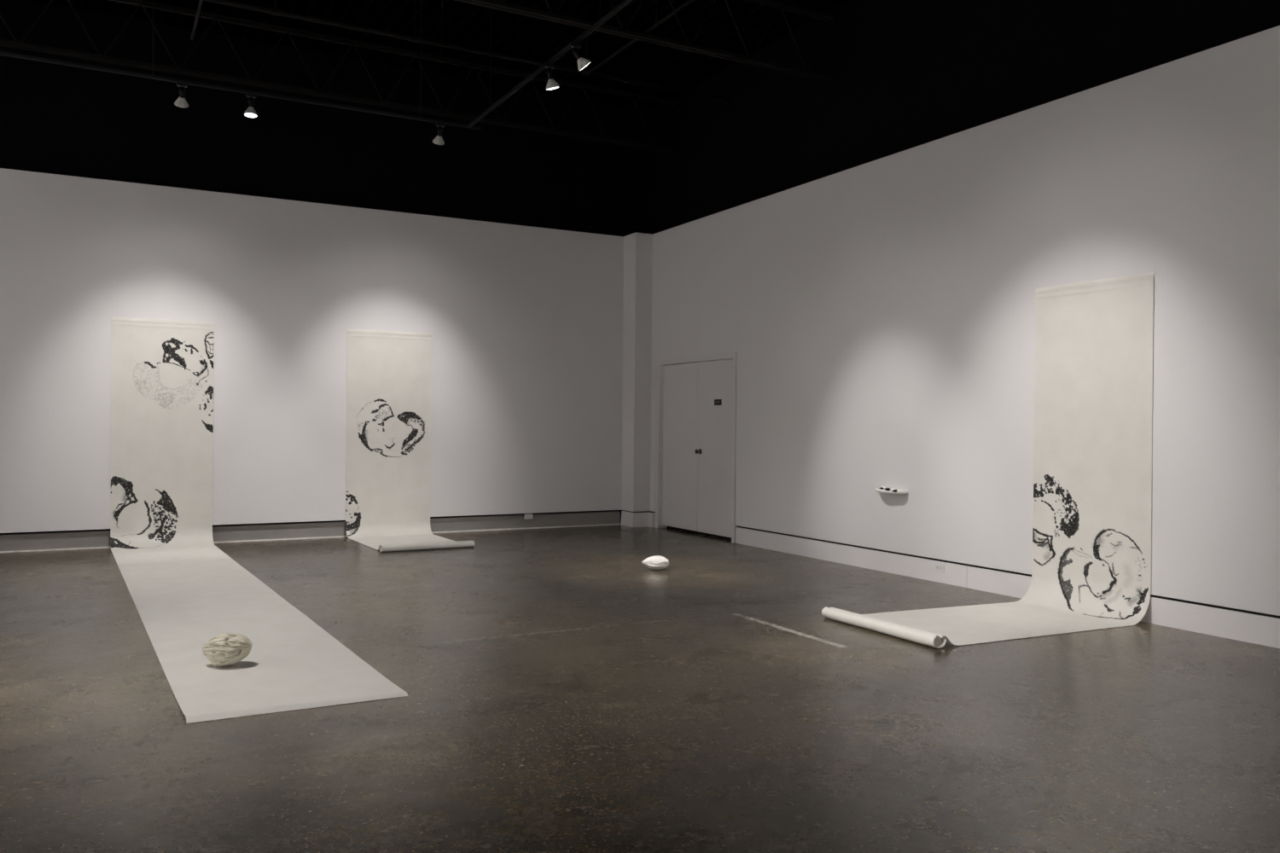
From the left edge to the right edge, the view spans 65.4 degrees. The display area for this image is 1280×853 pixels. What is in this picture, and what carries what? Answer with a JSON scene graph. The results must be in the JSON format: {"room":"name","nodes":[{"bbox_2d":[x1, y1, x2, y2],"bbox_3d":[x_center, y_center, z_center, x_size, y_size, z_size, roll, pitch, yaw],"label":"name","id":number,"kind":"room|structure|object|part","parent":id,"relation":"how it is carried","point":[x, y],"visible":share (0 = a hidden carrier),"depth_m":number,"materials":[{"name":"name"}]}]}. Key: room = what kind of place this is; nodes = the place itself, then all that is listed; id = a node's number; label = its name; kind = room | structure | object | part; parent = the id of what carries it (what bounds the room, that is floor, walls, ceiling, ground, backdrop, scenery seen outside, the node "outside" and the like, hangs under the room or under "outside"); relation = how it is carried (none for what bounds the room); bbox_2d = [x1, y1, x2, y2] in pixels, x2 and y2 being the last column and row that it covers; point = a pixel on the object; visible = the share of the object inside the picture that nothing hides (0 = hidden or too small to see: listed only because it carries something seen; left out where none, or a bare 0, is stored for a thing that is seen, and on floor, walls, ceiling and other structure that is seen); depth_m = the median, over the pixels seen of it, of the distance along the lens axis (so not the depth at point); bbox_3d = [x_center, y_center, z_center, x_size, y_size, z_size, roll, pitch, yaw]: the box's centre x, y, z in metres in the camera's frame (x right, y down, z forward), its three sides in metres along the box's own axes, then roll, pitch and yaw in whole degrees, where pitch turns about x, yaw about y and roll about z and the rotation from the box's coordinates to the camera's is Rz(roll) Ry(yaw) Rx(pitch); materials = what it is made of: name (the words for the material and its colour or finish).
{"room":"museum","nodes":[
{"label":"museum","id":0,"kind":"room"},
{"bbox_2d":[0,168,623,533],"bbox_3d":[-5.061,-0.759,10.970,11.560,3.707,0.100,0,0,-29],"label":"wall","id":1,"kind":"structure","parent":0,"point":[525,323],"depth_m":11.50,"materials":[{"name":"paint"}]},
{"bbox_2d":[0,0,655,535],"bbox_3d":[-4.909,-1.550,11.161,12.000,5.700,0.100,0,0,-29],"label":"wall","id":2,"kind":"structure","parent":0,"point":[55,119],"depth_m":11.62,"materials":[{"name":"black paint"}]},
{"bbox_2d":[0,511,620,552],"bbox_3d":[-5.227,1.209,10.919,11.246,0.178,0.055,0,0,-29],"label":"trim","id":3,"kind":"structure","parent":2,"relation":"attached to","point":[99,538],"depth_m":11.58,"materials":[{"name":"paint"}]},
{"bbox_2d":[523,513,532,519],"bbox_3d":[-1.444,1.166,12.923,0.105,0.062,0.038,0,0,-29],"label":"wall outlet","id":4,"kind":"object","parent":2,"relation":"attached to","point":[530,515],"visible":1,"depth_m":12.91,"materials":[{"name":"plastic"}]},
{"bbox_2d":[29,0,847,111],"bbox_3d":[-1.333,-4.383,4.434,12.220,0.060,15.500,0,0,-29],"label":"ceiling","id":5,"kind":"structure","parent":0,"point":[464,24],"depth_m":11.06,"materials":[{"name":"black paint"}]},
{"bbox_2d":[190,0,203,40],"bbox_3d":[-0.868,-3.797,3.069,0.031,1.136,12.250,0,0,-29],"label":"conduit","id":6,"kind":"object","parent":5,"relation":"hanging from","point":[200,2],"visible":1,"depth_m":8.01,"materials":[{"name":"metal"}]},
{"bbox_2d":[0,0,481,129],"bbox_3d":[-5.335,-3.754,8.239,8.430,1.345,0.034,0,0,-29],"label":"track rail","id":7,"kind":"object","parent":5,"relation":"hanging from","point":[2,53],"visible":1,"depth_m":9.10,"materials":[{"name":"black metal"}]},
{"bbox_3d":[-4.294,-3.759,8.805,0.007,1.321,0.007,0,0,-6],"label":"hanger rod","id":8,"kind":"part","parent":7,"relation":"part of","materials":[{"name":"black metal"}]},
{"bbox_2d":[174,81,188,107],"bbox_3d":[-4.118,-2.966,8.961,0.121,0.213,0.139,0,0,-29],"label":"track spotlight","id":9,"kind":"object","parent":7,"relation":"hanging from","point":[181,101],"visible":1,"depth_m":8.93,"materials":[{"name":"black metal"}]},
{"bbox_3d":[-4.126,-2.912,8.975,0.121,0.105,0.108,0,0,-29],"label":"lamp bulb","id":10,"kind":"part","parent":9,"relation":"part of","materials":[{"name":"grey metal"}]},
{"bbox_2d":[179,89,184,98],"bbox_3d":[-4.100,-2.977,8.928,0.038,0.072,0.066,0,0,-29],"label":"socket","id":11,"kind":"object","parent":9,"relation":"attached to","point":[181,91],"depth_m":8.91,"materials":[{"name":"black metal"}]},
{"bbox_2d":[244,93,257,117],"bbox_3d":[-3.583,-2.964,9.185,0.121,0.207,0.121,0,0,-29],"label":"track spotlight","id":12,"kind":"object","parent":7,"relation":"hanging from","point":[250,112],"visible":1,"depth_m":9.18,"materials":[{"name":"black metal"}]},
{"bbox_3d":[-3.584,-2.903,9.185,0.121,0.083,0.121,0,0,-29],"label":"lamp bulb","id":13,"kind":"part","parent":12,"relation":"part of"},
{"bbox_2d":[249,100,253,107],"bbox_3d":[-3.584,-2.971,9.194,0.039,0.068,0.042,0,0,-29],"label":"socket","id":14,"kind":"object","parent":12,"relation":"attached to","point":[251,102],"depth_m":9.18,"materials":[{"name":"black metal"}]},
{"bbox_3d":[-2.185,-3.743,9.951,0.007,1.321,0.007,0,0,-6],"label":"hanger rod","id":15,"kind":"part","parent":7,"relation":"part of","materials":[{"name":"black metal"}]},
{"bbox_2d":[432,122,445,145],"bbox_3d":[-2.033,-2.950,10.094,0.121,0.212,0.140,0,0,-29],"label":"track spotlight","id":16,"kind":"object","parent":7,"relation":"hanging from","point":[438,140],"visible":1,"depth_m":10.06,"materials":[{"name":"black metal"}]},
{"bbox_3d":[-2.041,-2.897,10.108,0.121,0.106,0.108,0,0,-29],"label":"lamp bulb","id":17,"kind":"part","parent":16,"relation":"part of","materials":[{"name":"grey metal"}]},
{"bbox_2d":[437,128,442,136],"bbox_3d":[-2.017,-2.961,10.061,0.039,0.072,0.066,0,0,-29],"label":"socket","id":18,"kind":"object","parent":16,"relation":"attached to","point":[439,131],"depth_m":10.05,"materials":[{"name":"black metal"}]},
{"bbox_2d":[110,0,560,83],"bbox_3d":[-4.931,-4.047,8.411,9.300,0.733,0.026,0,0,-29],"label":"ceiling pipe","id":19,"kind":"object","parent":5,"relation":"hanging from","point":[120,1],"visible":1,"depth_m":9.52,"materials":[{"name":"metal"}]},
{"bbox_2d":[203,0,733,103],"bbox_3d":[-3.891,-4.029,8.486,11.200,0.751,0.062,0,0,-29],"label":"ceiling pipe","id":20,"kind":"object","parent":5,"relation":"hanging from","point":[273,11],"visible":1,"depth_m":9.59,"materials":[{"name":"metal"}]},
{"bbox_2d":[467,0,633,127],"bbox_3d":[1.319,-3.687,4.551,0.034,1.345,12.765,0,0,-29],"label":"track rail","id":21,"kind":"object","parent":5,"relation":"hanging from","point":[624,2],"visible":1,"depth_m":8.31,"materials":[{"name":"black metal"}]},
{"bbox_3d":[-1.443,-3.736,9.632,0.007,1.321,0.007,0,0,-6],"label":"hanger rod","id":22,"kind":"part","parent":21,"relation":"part of","materials":[{"name":"black metal"}]},
{"bbox_2d":[543,62,559,90],"bbox_3d":[-0.744,-2.934,8.385,0.138,0.214,0.120,0,0,-29],"label":"track spotlight","id":23,"kind":"object","parent":21,"relation":"hanging from","point":[551,84],"visible":1,"depth_m":8.35,"materials":[{"name":"black metal"}]},
{"bbox_2d":[547,70,552,79],"bbox_3d":[-0.755,-2.945,8.369,0.038,0.072,0.054,1,0,44],"label":"socket","id":24,"kind":"object","parent":23,"relation":"attached to","point":[549,73],"depth_m":8.35,"materials":[{"name":"black metal"}]},
{"bbox_3d":[-0.735,-2.875,8.391,0.117,0.096,0.120,0,0,-29],"label":"lamp bulb","id":25,"kind":"part","parent":23,"relation":"part of","materials":[{"name":"grey metal"}]},
{"bbox_2d":[570,41,590,70],"bbox_3d":[-0.474,-2.933,7.923,0.170,0.208,0.121,0,0,-29],"label":"track spotlight","id":26,"kind":"object","parent":21,"relation":"hanging from","point":[582,62],"visible":1,"depth_m":7.90,"materials":[{"name":"black metal"}]},
{"bbox_2d":[573,50,581,59],"bbox_3d":[-0.499,-2.944,7.912,0.069,0.071,0.039,0,0,-29],"label":"socket","id":27,"kind":"object","parent":26,"relation":"attached to","point":[576,54],"depth_m":7.90,"materials":[{"name":"black metal"}]},
{"bbox_3d":[-0.441,-2.882,7.941,0.111,0.107,0.108,1,0,25],"label":"lamp bulb","id":28,"kind":"part","parent":26,"relation":"part of","materials":[{"name":"grey metal"}]},
{"bbox_2d":[584,0,693,75],"bbox_3d":[2.397,-3.972,4.928,0.036,0.738,12.400,0,0,-29],"label":"conduit","id":29,"kind":"object","parent":5,"relation":"hanging from","point":[656,24],"visible":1,"depth_m":9.14,"materials":[{"name":"metal"}]},
{"bbox_2d":[621,232,652,511],"bbox_3d":[-0.041,-0.722,13.446,0.254,3.709,0.345,0,0,-29],"label":"wall column","id":30,"kind":"structure","parent":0,"point":[637,247],"depth_m":13.31,"materials":[{"name":"paint"}]},
{"bbox_2d":[620,511,650,527],"bbox_3d":[-0.064,1.242,13.447,0.266,0.190,0.344,0,0,-29],"label":"baseboard","id":31,"kind":"structure","parent":30,"relation":"attached to","point":[628,519],"depth_m":13.31,"materials":[{"name":"paint"}]},
{"bbox_2d":[622,510,649,512],"bbox_3d":[-0.056,1.235,13.457,0.240,0.205,0.331,0,0,-29],"label":"trim","id":32,"kind":"structure","parent":30,"relation":"attached to","point":[622,510],"depth_m":13.34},
{"bbox_2d":[0,524,1279,852],"bbox_3d":[-1.440,1.397,4.531,12.200,0.100,15.700,0,0,-29],"label":"floor","id":33,"kind":"structure","parent":0,"point":[567,693],"depth_m":4.61,"materials":[{"name":"concrete"}]},
{"bbox_2d":[110,316,408,723],"bbox_3d":[-3.384,0.089,7.792,1.013,2.460,7.120,0,0,-30],"label":"scroll","id":34,"kind":"object","parent":33,"relation":"on","point":[185,591],"visible":0.99,"depth_m":9.41},
{"bbox_2d":[202,633,252,667],"bbox_3d":[-2.288,1.241,5.535,0.250,0.180,0.211,0,0,-29],"label":"pit","id":35,"kind":"object","parent":34,"relation":"on","point":[224,649],"visible":1,"depth_m":5.48,"materials":[{"name":"ceramic"}]},
{"bbox_2d":[345,328,474,552],"bbox_3d":[-2.634,0.086,11.358,1.062,2.462,1.594,0,0,-29],"label":"scroll","id":36,"kind":"object","parent":33,"relation":"on","point":[389,373],"visible":1,"depth_m":11.99},
{"bbox_2d":[641,555,669,570],"bbox_3d":[0.153,1.282,9.390,0.248,0.133,0.189,0,0,-29],"label":"sculpture","id":37,"kind":"object","parent":33,"relation":"on","point":[658,562],"visible":1,"depth_m":9.34,"materials":[{"name":"white ceramic"}]},
{"bbox_2d":[821,272,1153,648],"bbox_3d":[2.446,0.139,7.041,1.979,2.465,1.170,0,0,-29],"label":"scroll","id":38,"kind":"object","parent":33,"relation":"on","point":[1092,442],"visible":1,"depth_m":7.33},
{"bbox_2d":[646,0,1279,234],"bbox_3d":[3.747,-3.270,7.260,0.140,2.088,15.200,0,0,-29],"label":"wall","id":39,"kind":"structure","parent":0,"point":[908,74],"depth_m":9.53,"materials":[{"name":"black paint"}]},
{"bbox_2d":[0,0,679,152],"bbox_3d":[-4.608,-3.953,10.283,11.657,0.655,0.100,0,0,-29],"label":"joist","id":40,"kind":"object","parent":39,"relation":"attached to","point":[4,43],"visible":0.91,"depth_m":10.97,"materials":[{"name":"paint"}]},
{"bbox_2d":[453,0,835,81],"bbox_3d":[-3.104,-3.933,7.515,11.657,0.655,0.100,0,0,-29],"label":"joist","id":41,"kind":"object","parent":39,"relation":"attached to","point":[494,4],"visible":0.95,"depth_m":9.47,"materials":[{"name":"paint"}]},
{"bbox_2d":[650,25,1279,616],"bbox_3d":[3.616,-0.673,7.151,0.160,3.707,15.100,0,0,-29],"label":"wall","id":42,"kind":"structure","parent":0,"point":[878,316],"depth_m":8.24,"materials":[{"name":"paint"}]},
{"bbox_2d":[648,512,655,527],"bbox_3d":[0.167,1.246,13.303,0.060,0.187,0.130,0,0,-29],"label":"trim","id":43,"kind":"structure","parent":42,"relation":"attached to","point":[651,515],"depth_m":13.27,"materials":[{"name":"paint"}]},
{"bbox_2d":[662,362,698,531],"bbox_3d":[0.529,0.251,12.801,0.044,2.102,0.866,0,0,-29],"label":"door","id":44,"kind":"structure","parent":42,"relation":"in","point":[680,392],"depth_m":12.77,"materials":[{"name":"paint"}]},
{"bbox_2d":[654,352,737,542],"bbox_3d":[0.706,0.238,12.435,0.134,2.216,1.897,0,0,-29],"label":"trim","id":45,"kind":"structure","parent":42,"relation":"attached to","point":[660,363],"depth_m":13.14,"materials":[{"name":"paint"}]},
{"bbox_2d":[666,525,731,540],"bbox_3d":[0.794,0.222,12.455,0.020,2.250,1.935,0,0,-29],"label":"trim","id":46,"kind":"structure","parent":42,"relation":"attached to","point":[667,526],"depth_m":12.51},
{"bbox_2d":[694,359,733,537],"bbox_3d":[0.910,0.256,12.023,0.116,2.102,0.856,0,0,-29],"label":"door","id":47,"kind":"structure","parent":42,"relation":"in","point":[715,378],"depth_m":12.05,"materials":[{"name":"paint"}]},
{"bbox_2d":[874,486,907,494],"bbox_3d":[2.305,0.591,9.249,0.123,0.064,0.383,0,0,-29],"label":"sculpture","id":48,"kind":"object","parent":42,"relation":"attached to","point":[882,490],"visible":1,"depth_m":9.17,"materials":[{"name":"white ceramic"}]},
{"bbox_2d":[934,563,944,572],"bbox_3d":[2.631,1.240,8.759,0.008,0.068,0.112,0,0,-29],"label":"wall outlet","id":49,"kind":"object","parent":42,"relation":"attached to","point":[939,567],"visible":1,"depth_m":8.76,"materials":[{"name":"plastic"}]},
{"bbox_2d":[735,527,1279,648],"bbox_3d":[4.130,1.300,6.031,0.021,0.184,12.617,0,0,-29],"label":"baseboard","id":50,"kind":"structure","parent":42,"relation":"attached to","point":[1259,630],"depth_m":8.31,"materials":[{"name":"paint"}]},
{"bbox_2d":[736,525,1279,618],"bbox_3d":[4.181,1.290,6.063,0.100,0.204,12.625,0,0,-29],"label":"trim","id":51,"kind":"structure","parent":42,"relation":"attached to","point":[856,546],"depth_m":8.38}
]}

